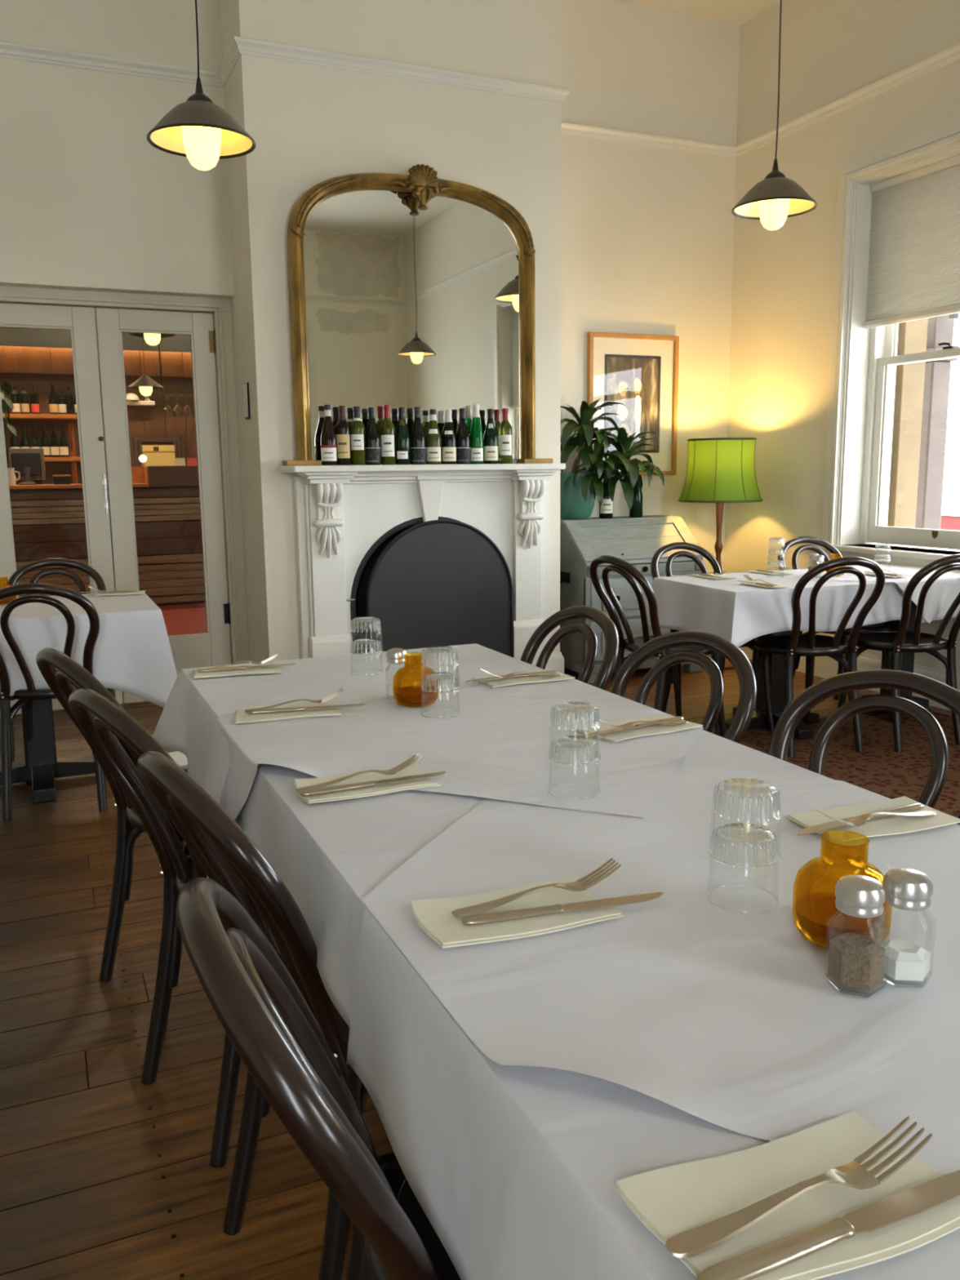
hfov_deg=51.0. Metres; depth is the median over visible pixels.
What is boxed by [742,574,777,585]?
fork
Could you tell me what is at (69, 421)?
bar shelf
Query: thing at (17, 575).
bentwood chair
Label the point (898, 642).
bentwood chair
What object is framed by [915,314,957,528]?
post
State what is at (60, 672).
bentwood chair
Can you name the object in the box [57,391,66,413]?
wine bottle
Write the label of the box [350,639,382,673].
glass tumbler
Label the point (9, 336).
ceiling
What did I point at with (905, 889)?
salt shaker
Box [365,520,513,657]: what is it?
fireplace cover
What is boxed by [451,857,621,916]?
fork
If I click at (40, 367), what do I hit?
wall
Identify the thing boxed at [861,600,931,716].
pedestal table
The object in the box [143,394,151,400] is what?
ornament
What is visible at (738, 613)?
tablecloth
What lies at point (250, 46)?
trim
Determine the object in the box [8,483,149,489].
countertop
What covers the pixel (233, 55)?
trim
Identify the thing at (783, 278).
wall
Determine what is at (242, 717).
paper napkin
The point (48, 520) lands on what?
bar counter
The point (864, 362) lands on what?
window
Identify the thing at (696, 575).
paper napkin
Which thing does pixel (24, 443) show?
wine bottle
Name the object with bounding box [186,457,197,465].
card
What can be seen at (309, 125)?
wall
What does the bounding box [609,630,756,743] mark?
bentwood chair
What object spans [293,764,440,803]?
paper napkin
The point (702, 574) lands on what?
table knife
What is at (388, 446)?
wine bottle
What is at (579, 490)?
potted plant
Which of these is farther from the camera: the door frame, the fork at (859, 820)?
the door frame
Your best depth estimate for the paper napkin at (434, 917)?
1.07 m
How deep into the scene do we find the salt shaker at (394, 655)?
2.12 m
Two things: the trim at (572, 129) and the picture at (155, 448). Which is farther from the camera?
the picture at (155, 448)
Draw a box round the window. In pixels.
[816,117,959,570]
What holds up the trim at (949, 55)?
attached to the wall at (783, 278)
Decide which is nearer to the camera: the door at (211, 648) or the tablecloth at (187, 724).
the tablecloth at (187, 724)
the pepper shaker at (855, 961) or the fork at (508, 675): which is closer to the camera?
the pepper shaker at (855, 961)
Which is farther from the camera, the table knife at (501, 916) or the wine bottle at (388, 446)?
the wine bottle at (388, 446)
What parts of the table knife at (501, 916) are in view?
handle, blade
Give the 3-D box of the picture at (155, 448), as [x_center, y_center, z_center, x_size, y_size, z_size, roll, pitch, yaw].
[-3.251,-1.919,10.104,0.050,0.040,0.005,-5,11,-23]
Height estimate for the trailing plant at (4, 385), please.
1.700 m
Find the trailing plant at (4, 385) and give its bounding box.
[0,380,17,463]
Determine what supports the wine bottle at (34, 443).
on the bar shelf at (69, 421)
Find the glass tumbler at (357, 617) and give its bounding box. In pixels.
[350,617,382,652]
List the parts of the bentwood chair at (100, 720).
leg, seat panel, leg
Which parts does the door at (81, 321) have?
rail, rail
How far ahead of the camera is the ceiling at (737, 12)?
5.88 m
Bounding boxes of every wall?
[0,0,234,298]
[0,346,197,484]
[219,0,561,662]
[560,0,739,573]
[724,0,959,674]
[940,510,959,530]
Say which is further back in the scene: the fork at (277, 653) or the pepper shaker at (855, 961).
the fork at (277, 653)
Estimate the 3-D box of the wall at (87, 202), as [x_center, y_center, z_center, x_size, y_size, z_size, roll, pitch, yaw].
[-3.124,-1.458,4.565,4.140,3.870,0.300,-5,11,-23]
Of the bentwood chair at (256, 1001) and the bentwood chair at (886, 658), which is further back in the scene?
the bentwood chair at (886, 658)
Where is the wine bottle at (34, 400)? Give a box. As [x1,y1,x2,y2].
[30,386,39,413]
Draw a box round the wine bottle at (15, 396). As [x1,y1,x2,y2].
[10,386,21,413]
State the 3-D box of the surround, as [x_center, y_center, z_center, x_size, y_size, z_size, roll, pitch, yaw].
[-3.332,-1.823,10.435,0.540,0.620,0.050,-5,11,-23]
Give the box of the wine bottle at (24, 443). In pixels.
[20,426,30,448]
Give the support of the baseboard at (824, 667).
attached to the wall at (783, 278)
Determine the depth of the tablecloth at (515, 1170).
0.78 m
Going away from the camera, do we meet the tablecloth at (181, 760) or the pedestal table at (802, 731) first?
the tablecloth at (181, 760)
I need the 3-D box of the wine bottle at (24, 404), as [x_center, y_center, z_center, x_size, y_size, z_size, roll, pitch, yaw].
[-4.412,-2.313,9.753,0.075,0.251,0.076,-5,11,-23]
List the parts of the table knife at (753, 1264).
handle, blade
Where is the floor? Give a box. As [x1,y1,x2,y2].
[0,603,951,1279]
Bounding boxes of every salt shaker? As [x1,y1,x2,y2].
[385,648,408,697]
[813,555,824,577]
[880,868,936,988]
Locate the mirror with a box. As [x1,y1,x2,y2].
[282,164,552,466]
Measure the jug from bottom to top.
0.150 m
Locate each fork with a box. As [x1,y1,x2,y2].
[88,586,137,591]
[196,652,279,671]
[244,688,343,711]
[296,752,422,791]
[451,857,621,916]
[480,668,560,678]
[594,717,687,729]
[665,1115,932,1257]
[702,570,726,574]
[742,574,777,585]
[768,567,788,571]
[816,809,936,826]
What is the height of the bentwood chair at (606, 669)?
0.865 m
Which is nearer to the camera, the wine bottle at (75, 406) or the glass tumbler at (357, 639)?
the glass tumbler at (357, 639)
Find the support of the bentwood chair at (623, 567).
on the patterned rug
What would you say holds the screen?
on the bar counter at (48, 520)
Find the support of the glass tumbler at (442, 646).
on the glass tumbler at (433, 672)
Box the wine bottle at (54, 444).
[49,426,59,457]
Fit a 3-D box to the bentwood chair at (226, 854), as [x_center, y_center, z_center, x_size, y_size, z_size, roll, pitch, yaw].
[-0.188,0.552,1.538,0.580,0.865,0.422,-7,12,-33]
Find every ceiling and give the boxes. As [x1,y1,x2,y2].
[0,307,191,352]
[614,0,780,26]
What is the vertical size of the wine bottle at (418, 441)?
0.288 m
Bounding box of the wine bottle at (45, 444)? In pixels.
[40,426,50,457]
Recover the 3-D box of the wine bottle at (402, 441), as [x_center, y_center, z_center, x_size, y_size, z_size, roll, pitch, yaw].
[-0.393,-1.031,5.097,0.082,0.285,0.083,-5,11,-23]
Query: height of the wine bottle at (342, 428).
0.289 m
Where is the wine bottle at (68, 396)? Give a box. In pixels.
[65,386,74,414]
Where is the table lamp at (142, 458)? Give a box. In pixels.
[139,454,146,466]
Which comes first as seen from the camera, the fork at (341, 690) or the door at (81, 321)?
the fork at (341, 690)
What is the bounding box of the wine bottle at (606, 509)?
[599,468,613,518]
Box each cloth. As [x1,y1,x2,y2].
[217,661,703,820]
[361,764,959,1174]
[812,567,957,623]
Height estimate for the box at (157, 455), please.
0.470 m
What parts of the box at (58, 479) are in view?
lid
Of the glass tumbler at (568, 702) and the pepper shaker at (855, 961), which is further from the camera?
the glass tumbler at (568, 702)
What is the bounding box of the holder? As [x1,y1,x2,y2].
[243,382,250,419]
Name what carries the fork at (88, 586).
on the paper napkin at (143, 592)
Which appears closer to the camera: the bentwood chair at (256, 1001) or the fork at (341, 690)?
the bentwood chair at (256, 1001)
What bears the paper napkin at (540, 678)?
on the cloth at (497, 744)
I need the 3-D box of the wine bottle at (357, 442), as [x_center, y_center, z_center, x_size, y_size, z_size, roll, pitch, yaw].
[-0.608,-1.013,5.003,0.075,0.286,0.076,-5,11,-23]
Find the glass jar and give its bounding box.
[35,480,41,484]
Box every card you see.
[174,457,185,466]
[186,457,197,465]
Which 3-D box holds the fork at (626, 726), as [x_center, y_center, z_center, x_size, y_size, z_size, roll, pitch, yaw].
[0.295,0.146,1.824,0.196,0.031,0.024,-5,11,-26]
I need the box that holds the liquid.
[795,892,887,940]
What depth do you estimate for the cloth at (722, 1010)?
0.98 m
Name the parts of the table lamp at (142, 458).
bulb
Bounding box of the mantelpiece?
[280,463,565,670]
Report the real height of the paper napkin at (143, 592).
0.006 m
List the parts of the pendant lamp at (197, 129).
lamp shade, frosted globe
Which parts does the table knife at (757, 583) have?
handle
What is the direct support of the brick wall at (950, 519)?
on the ground
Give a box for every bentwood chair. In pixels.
[0,583,107,820]
[6,558,115,698]
[35,647,268,1035]
[68,688,266,1168]
[137,751,368,1279]
[175,877,461,1279]
[520,605,618,690]
[589,555,726,737]
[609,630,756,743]
[650,542,774,736]
[746,556,884,757]
[768,669,959,825]
[777,536,890,700]
[836,554,959,752]
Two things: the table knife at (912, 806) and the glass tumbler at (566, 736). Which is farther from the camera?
the glass tumbler at (566, 736)
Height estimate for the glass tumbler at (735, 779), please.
0.080 m
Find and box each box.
[52,474,71,484]
[140,444,176,466]
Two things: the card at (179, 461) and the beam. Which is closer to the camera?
the beam
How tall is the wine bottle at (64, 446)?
0.301 m
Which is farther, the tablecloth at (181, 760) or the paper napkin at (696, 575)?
the paper napkin at (696, 575)
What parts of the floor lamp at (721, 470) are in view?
lamp shade, braid trim, braid trim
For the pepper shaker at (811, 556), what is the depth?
4.76 m
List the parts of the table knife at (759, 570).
handle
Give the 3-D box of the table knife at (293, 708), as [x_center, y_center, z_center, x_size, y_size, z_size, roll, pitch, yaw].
[-0.344,0.136,2.003,0.232,0.008,0.018,-3,10,-13]
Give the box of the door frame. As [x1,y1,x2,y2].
[0,285,248,664]
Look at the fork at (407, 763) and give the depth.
1.54 m
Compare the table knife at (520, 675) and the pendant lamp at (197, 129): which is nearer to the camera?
the table knife at (520, 675)
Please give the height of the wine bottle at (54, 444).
0.301 m
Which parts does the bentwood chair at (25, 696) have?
leg, leg, leg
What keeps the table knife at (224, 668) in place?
on the paper napkin at (273, 669)
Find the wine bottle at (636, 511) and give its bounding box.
[629,467,643,517]
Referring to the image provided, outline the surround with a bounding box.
[128,433,185,466]
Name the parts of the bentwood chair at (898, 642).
leg, leg, seat panel, leg, leg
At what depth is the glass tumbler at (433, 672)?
1.99 m
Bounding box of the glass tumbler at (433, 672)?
[420,671,460,714]
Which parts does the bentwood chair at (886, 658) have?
leg, leg, leg, seat panel, leg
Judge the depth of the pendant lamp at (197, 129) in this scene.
3.39 m
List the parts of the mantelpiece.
bed moulding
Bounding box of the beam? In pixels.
[948,312,959,319]
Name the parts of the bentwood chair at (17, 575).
leg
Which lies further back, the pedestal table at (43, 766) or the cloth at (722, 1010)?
the pedestal table at (43, 766)
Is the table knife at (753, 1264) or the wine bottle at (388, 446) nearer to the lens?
the table knife at (753, 1264)
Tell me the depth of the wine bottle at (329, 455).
4.92 m
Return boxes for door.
[0,302,123,714]
[94,307,231,703]
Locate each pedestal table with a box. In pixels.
[0,698,95,803]
[724,630,819,740]
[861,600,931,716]
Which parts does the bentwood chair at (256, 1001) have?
leg, seat panel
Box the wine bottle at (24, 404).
[19,387,30,413]
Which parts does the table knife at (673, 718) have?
blade, handle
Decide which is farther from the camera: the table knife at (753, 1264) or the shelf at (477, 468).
the shelf at (477, 468)
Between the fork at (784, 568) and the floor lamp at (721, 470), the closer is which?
the fork at (784, 568)
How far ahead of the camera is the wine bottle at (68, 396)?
9.89 m
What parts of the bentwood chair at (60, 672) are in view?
leg, leg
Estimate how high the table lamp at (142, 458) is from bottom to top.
0.258 m
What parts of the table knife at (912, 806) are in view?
blade, handle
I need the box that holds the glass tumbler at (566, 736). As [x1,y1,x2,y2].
[547,735,600,794]
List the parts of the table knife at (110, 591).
blade, handle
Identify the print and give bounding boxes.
[586,331,679,475]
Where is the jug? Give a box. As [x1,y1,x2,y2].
[7,467,20,485]
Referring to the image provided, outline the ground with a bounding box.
[942,485,959,511]
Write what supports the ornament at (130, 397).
on the shelf at (128, 402)
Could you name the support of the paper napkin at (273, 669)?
on the tablecloth at (187, 724)
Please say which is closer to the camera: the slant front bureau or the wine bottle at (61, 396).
the slant front bureau
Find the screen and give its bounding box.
[8,448,45,484]
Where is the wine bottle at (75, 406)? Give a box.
[74,395,76,414]
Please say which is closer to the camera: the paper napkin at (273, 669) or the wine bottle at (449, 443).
the paper napkin at (273, 669)
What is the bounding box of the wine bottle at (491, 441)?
[483,408,498,463]
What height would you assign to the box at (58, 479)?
0.085 m
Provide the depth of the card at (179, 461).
9.44 m
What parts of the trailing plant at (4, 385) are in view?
stem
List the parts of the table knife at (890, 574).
handle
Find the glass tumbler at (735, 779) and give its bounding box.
[707,777,781,855]
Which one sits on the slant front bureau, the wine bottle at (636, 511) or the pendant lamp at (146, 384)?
the wine bottle at (636, 511)
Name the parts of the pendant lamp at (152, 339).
lamp shade, globe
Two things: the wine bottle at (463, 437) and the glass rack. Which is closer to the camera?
the wine bottle at (463, 437)
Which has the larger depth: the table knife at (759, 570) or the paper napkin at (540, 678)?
the table knife at (759, 570)
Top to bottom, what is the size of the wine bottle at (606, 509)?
0.311 m
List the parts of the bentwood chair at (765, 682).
leg, leg, leg, leg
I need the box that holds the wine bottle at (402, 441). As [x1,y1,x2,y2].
[395,407,410,464]
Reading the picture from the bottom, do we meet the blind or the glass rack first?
the glass rack
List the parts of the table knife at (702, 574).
handle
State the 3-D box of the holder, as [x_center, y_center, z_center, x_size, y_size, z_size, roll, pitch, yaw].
[-1.175,-1.204,5.071,0.012,0.175,0.090,-5,11,-23]
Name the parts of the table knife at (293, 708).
handle, blade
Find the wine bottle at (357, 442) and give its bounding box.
[350,406,365,465]
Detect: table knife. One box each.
[81,589,137,592]
[198,662,295,672]
[247,703,364,714]
[300,771,445,795]
[461,892,663,924]
[465,670,556,682]
[586,715,683,737]
[696,1169,959,1279]
[697,573,725,577]
[737,580,774,586]
[756,568,788,573]
[797,803,924,835]
[861,570,897,575]
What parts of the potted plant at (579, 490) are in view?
pot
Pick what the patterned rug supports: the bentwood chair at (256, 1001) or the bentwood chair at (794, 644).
the bentwood chair at (794, 644)
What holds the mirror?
on the mantelpiece
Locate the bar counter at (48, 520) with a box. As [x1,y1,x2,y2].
[8,465,205,605]
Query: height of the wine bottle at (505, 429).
0.288 m
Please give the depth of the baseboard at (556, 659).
5.74 m
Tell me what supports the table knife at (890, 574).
on the paper napkin at (868, 573)
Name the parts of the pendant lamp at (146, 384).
lamp shade, globe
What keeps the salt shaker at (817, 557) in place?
on the cloth at (935, 597)
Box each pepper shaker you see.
[807,553,817,570]
[824,875,889,997]
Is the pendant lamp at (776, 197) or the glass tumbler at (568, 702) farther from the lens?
the pendant lamp at (776, 197)
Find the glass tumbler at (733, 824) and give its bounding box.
[706,822,778,899]
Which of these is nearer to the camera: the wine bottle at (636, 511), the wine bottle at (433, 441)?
the wine bottle at (433, 441)
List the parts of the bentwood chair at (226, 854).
leg, leg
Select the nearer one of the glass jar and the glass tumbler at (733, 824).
the glass tumbler at (733, 824)
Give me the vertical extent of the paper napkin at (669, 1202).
0.006 m
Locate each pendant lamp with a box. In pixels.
[127,337,163,395]
[128,332,174,345]
[146,0,256,170]
[731,0,817,230]
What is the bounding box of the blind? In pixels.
[863,154,959,328]
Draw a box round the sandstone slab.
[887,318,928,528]
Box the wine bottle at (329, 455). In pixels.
[320,404,337,465]
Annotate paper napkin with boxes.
[94,590,145,595]
[192,662,281,678]
[235,701,342,723]
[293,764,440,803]
[409,876,624,948]
[471,669,574,687]
[574,713,702,742]
[616,1111,959,1279]
[689,573,735,579]
[739,581,790,587]
[747,569,793,575]
[786,795,959,842]
[862,572,912,577]
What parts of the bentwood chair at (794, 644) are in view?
leg, leg, seat panel, leg, leg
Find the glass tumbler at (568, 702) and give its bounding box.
[547,701,601,758]
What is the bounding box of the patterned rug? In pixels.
[712,711,959,817]
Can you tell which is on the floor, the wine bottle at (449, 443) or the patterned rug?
the patterned rug
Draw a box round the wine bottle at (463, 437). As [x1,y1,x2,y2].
[455,408,471,464]
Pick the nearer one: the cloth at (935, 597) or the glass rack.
the cloth at (935, 597)
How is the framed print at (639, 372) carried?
attached to the wall at (643, 228)
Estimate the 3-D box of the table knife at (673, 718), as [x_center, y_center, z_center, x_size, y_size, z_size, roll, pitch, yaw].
[0.282,0.158,1.836,0.232,0.008,0.018,-7,11,-31]
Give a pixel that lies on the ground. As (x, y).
(951, 494)
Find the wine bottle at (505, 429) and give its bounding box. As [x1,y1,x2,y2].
[498,408,512,463]
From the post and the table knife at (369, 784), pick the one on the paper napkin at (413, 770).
the table knife at (369, 784)
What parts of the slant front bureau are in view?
handle, panel, rail, drawer, floor panel, raised panel, lid, raised panel, rail, rail, drawer, knob, drawer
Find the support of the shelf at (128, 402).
attached to the wall at (40, 367)
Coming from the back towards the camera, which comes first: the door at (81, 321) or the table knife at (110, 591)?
the door at (81, 321)
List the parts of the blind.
rail, head rail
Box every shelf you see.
[2,413,80,484]
[126,400,155,405]
[280,463,565,472]
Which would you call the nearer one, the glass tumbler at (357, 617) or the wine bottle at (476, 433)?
the glass tumbler at (357, 617)
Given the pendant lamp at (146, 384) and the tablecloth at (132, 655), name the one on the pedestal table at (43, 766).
the tablecloth at (132, 655)
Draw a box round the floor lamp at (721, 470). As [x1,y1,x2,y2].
[678,437,762,669]
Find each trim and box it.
[0,40,223,88]
[217,37,240,88]
[234,35,570,102]
[560,120,735,158]
[735,42,959,158]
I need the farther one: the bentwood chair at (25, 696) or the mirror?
the mirror
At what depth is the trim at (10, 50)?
4.77 m
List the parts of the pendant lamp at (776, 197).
lamp shade, frosted globe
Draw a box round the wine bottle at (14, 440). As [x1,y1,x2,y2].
[10,426,19,448]
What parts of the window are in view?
casing, box frame, sill, casing, sash, sash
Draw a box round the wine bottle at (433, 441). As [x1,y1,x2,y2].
[425,408,441,464]
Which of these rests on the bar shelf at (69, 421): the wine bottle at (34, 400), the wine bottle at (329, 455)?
the wine bottle at (34, 400)
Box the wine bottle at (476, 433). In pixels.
[469,404,484,464]
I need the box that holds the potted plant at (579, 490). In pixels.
[560,398,664,519]
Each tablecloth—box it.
[0,593,177,707]
[152,643,545,878]
[168,751,187,845]
[237,729,832,1026]
[346,907,959,1279]
[640,568,903,647]
[837,563,959,622]
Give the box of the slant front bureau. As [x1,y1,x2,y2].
[560,515,702,684]
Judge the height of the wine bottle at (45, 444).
0.301 m
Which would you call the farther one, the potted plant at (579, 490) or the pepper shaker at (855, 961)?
the potted plant at (579, 490)
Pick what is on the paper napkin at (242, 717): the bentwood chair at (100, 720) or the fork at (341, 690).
the fork at (341, 690)
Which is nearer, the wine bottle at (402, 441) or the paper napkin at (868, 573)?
the paper napkin at (868, 573)
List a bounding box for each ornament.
[125,392,140,400]
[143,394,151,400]
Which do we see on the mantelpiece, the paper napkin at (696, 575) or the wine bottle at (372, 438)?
the wine bottle at (372, 438)
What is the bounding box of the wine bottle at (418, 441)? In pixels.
[409,407,426,464]
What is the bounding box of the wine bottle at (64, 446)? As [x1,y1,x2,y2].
[59,426,69,457]
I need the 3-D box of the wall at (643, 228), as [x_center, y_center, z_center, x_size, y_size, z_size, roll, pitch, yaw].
[0.984,-1.808,6.349,1.925,3.870,0.300,-5,11,-23]
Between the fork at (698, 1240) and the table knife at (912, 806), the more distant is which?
the table knife at (912, 806)
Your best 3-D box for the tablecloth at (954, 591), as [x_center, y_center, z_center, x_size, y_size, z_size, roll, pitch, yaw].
[2.103,-0.236,4.974,0.597,0.212,0.797,-5,11,-23]
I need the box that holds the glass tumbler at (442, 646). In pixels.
[420,645,460,687]
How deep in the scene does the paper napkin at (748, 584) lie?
4.35 m
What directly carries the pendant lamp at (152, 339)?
hanging from the ceiling
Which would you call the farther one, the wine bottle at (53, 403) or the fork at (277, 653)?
the wine bottle at (53, 403)
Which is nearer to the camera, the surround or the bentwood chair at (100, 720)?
the bentwood chair at (100, 720)
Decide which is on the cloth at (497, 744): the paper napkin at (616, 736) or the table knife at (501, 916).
the paper napkin at (616, 736)
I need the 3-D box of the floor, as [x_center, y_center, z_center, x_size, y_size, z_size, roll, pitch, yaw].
[-1.206,0.503,4.796,7.525,0.124,13.320,-5,11,-23]
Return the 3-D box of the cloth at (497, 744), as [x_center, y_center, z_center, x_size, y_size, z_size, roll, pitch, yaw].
[-0.031,0.271,1.988,0.905,0.281,0.906,3,10,21]
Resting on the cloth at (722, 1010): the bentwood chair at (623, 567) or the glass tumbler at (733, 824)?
the glass tumbler at (733, 824)
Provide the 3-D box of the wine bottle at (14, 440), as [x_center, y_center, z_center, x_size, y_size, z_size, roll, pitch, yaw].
[-4.517,-1.925,9.770,0.082,0.301,0.083,-5,11,-23]
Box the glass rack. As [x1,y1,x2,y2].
[158,343,193,396]
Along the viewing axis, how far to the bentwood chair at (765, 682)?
4.86 m
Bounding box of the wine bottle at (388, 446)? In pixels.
[380,404,395,465]
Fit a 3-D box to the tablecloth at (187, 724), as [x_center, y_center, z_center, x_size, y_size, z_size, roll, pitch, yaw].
[-0.226,0.224,2.333,0.987,0.259,0.914,-5,11,-23]
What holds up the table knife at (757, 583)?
on the paper napkin at (748, 584)
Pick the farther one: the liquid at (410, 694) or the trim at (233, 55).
the trim at (233, 55)
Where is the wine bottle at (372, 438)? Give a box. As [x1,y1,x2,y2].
[364,407,381,465]
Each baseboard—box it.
[549,652,564,673]
[738,646,959,711]
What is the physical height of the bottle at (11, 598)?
0.106 m
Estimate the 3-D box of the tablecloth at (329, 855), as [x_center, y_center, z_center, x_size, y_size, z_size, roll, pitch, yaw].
[0.084,0.289,1.639,0.837,0.162,0.779,-5,11,-23]
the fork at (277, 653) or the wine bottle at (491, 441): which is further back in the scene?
the wine bottle at (491, 441)
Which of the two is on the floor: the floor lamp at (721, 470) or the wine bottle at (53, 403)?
the floor lamp at (721, 470)
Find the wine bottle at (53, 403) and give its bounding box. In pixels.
[48,384,58,413]
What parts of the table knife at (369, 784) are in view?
handle, blade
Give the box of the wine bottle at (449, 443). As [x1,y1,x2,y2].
[440,409,457,464]
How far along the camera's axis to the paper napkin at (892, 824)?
1.35 m
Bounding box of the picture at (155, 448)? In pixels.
[153,446,159,450]
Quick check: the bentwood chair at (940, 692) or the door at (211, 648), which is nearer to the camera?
the bentwood chair at (940, 692)
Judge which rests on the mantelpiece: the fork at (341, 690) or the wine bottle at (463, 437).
the wine bottle at (463, 437)
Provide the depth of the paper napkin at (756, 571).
4.88 m
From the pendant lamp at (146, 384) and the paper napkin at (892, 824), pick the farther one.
the pendant lamp at (146, 384)
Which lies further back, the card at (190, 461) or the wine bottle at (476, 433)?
the card at (190, 461)
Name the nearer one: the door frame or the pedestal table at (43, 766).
the pedestal table at (43, 766)
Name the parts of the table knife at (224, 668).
handle, blade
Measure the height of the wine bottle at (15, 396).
0.261 m
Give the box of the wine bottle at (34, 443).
[30,426,39,448]
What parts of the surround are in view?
moulding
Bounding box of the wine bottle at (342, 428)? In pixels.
[334,405,351,465]
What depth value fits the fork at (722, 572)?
4.70 m
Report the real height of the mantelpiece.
1.252 m
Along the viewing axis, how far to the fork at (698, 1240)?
0.64 m
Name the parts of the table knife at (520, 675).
blade, handle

